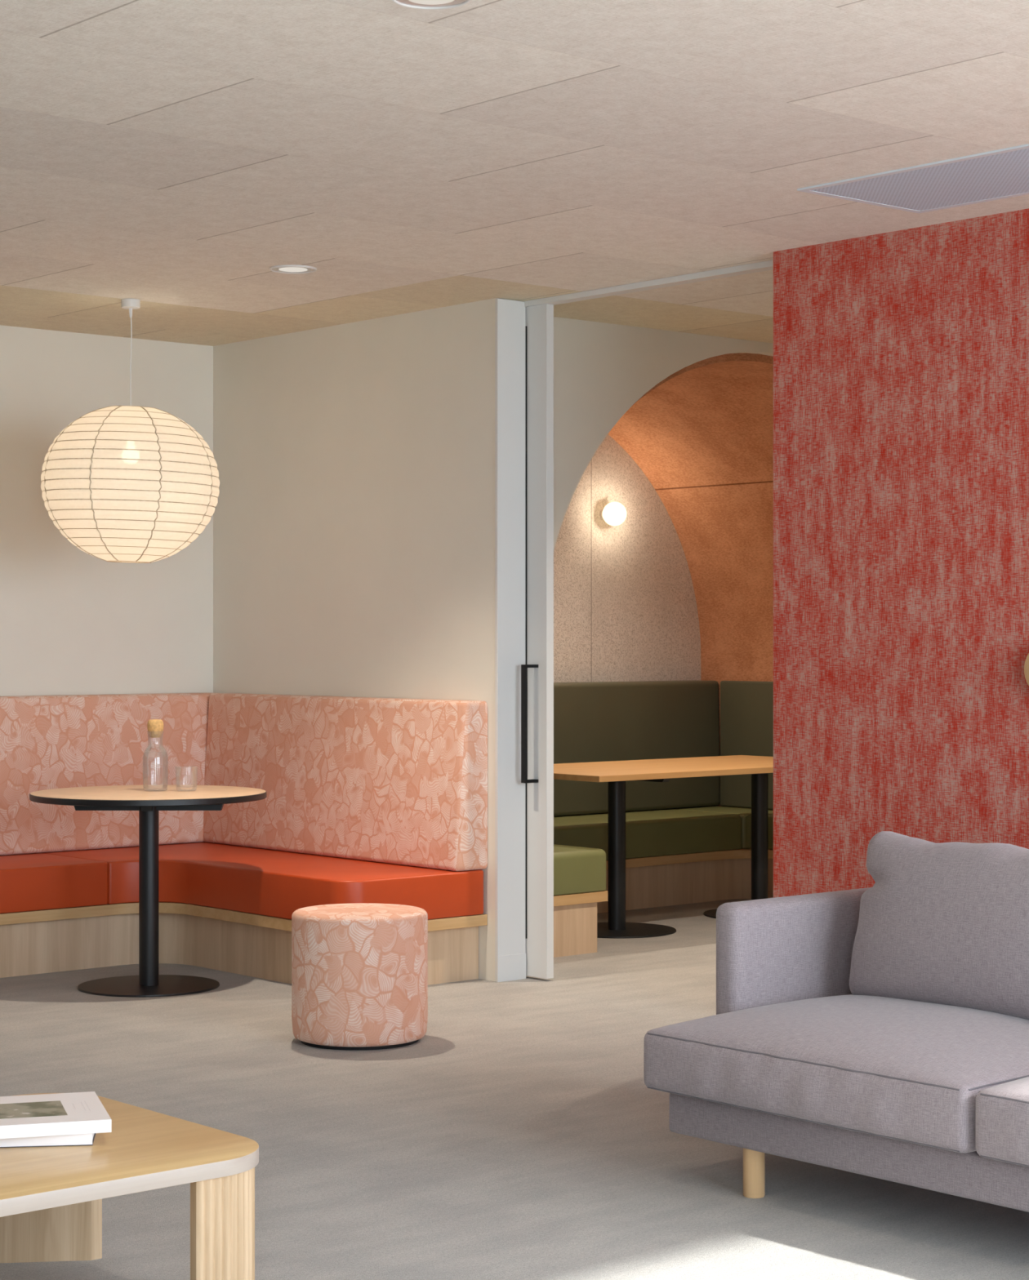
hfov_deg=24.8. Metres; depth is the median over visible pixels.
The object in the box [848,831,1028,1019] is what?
cushion
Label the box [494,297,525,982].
trim
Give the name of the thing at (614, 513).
wall light
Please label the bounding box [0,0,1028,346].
ceiling
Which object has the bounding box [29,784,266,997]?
round table
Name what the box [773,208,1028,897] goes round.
wall
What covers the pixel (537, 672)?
door
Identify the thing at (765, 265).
trim
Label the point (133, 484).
pendant lamp
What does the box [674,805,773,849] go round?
seat cushion
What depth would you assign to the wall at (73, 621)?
10.39 m
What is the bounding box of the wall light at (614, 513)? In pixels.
[600,502,626,525]
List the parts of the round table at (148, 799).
plate, support arm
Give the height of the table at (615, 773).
0.742 m
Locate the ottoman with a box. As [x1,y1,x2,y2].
[291,902,427,1050]
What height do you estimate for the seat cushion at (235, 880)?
0.172 m
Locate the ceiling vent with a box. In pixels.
[796,143,1028,213]
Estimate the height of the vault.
2.655 m
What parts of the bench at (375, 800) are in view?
backrest, backrest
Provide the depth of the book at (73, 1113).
4.60 m
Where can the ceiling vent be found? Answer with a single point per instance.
(1003, 173)
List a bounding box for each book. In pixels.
[0,1091,111,1138]
[0,1133,95,1147]
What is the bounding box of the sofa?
[643,831,1028,1212]
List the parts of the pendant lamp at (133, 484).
lamp shade, cord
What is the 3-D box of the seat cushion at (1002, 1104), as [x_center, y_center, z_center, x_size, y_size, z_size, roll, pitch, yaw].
[1.600,0.990,4.833,0.852,0.215,1.012,0,0,-41]
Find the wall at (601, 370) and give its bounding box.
[553,316,773,549]
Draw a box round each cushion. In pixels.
[0,853,107,913]
[42,841,483,919]
[553,808,740,860]
[553,844,605,895]
[643,994,1028,1153]
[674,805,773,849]
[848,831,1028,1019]
[975,1076,1028,1167]
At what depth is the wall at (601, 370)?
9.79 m
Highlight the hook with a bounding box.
[1023,653,1028,685]
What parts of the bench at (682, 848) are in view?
backrest, backrest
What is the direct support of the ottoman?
on the floor
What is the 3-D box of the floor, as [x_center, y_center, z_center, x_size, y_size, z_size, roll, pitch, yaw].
[-0.309,1.405,5.614,12.900,0.150,9.520,0,0,-41]
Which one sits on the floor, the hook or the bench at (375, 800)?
the bench at (375, 800)
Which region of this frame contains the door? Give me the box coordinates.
[520,303,553,978]
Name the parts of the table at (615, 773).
plate, support arm, plate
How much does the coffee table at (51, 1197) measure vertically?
0.345 m
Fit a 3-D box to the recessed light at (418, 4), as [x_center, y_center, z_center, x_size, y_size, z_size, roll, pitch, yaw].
[-0.172,-1.327,4.832,0.170,0.006,0.170,0,0,-41]
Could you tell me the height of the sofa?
0.840 m
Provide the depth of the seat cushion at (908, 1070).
5.35 m
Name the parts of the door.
handle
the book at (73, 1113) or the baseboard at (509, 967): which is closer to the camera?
the book at (73, 1113)
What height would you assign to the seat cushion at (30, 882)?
0.172 m
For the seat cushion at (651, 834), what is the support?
on the bench at (682, 848)
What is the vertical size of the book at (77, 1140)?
0.024 m
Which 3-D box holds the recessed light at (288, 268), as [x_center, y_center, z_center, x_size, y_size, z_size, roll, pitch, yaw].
[-0.793,-1.327,8.381,0.170,0.006,0.170,0,0,-41]
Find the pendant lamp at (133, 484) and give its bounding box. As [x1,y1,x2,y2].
[40,298,219,563]
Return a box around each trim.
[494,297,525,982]
[524,260,773,306]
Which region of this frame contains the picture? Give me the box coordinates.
[0,1100,66,1119]
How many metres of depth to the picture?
4.66 m
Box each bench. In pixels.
[0,693,487,985]
[553,680,773,957]
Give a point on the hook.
(1026, 662)
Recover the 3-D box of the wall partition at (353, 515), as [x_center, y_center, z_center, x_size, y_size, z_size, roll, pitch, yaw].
[-0.665,-0.001,9.896,0.140,2.661,1.970,0,0,-41]
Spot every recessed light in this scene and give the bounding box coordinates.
[269,264,316,273]
[391,0,470,9]
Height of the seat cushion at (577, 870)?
0.178 m
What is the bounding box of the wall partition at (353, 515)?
[213,297,496,981]
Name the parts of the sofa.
leg, arm, frame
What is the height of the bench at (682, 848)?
1.112 m
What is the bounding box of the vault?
[608,352,773,810]
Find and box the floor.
[0,898,1028,1279]
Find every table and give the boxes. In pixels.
[0,1093,258,1279]
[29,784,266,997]
[553,755,773,938]
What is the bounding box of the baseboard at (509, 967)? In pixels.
[497,953,525,982]

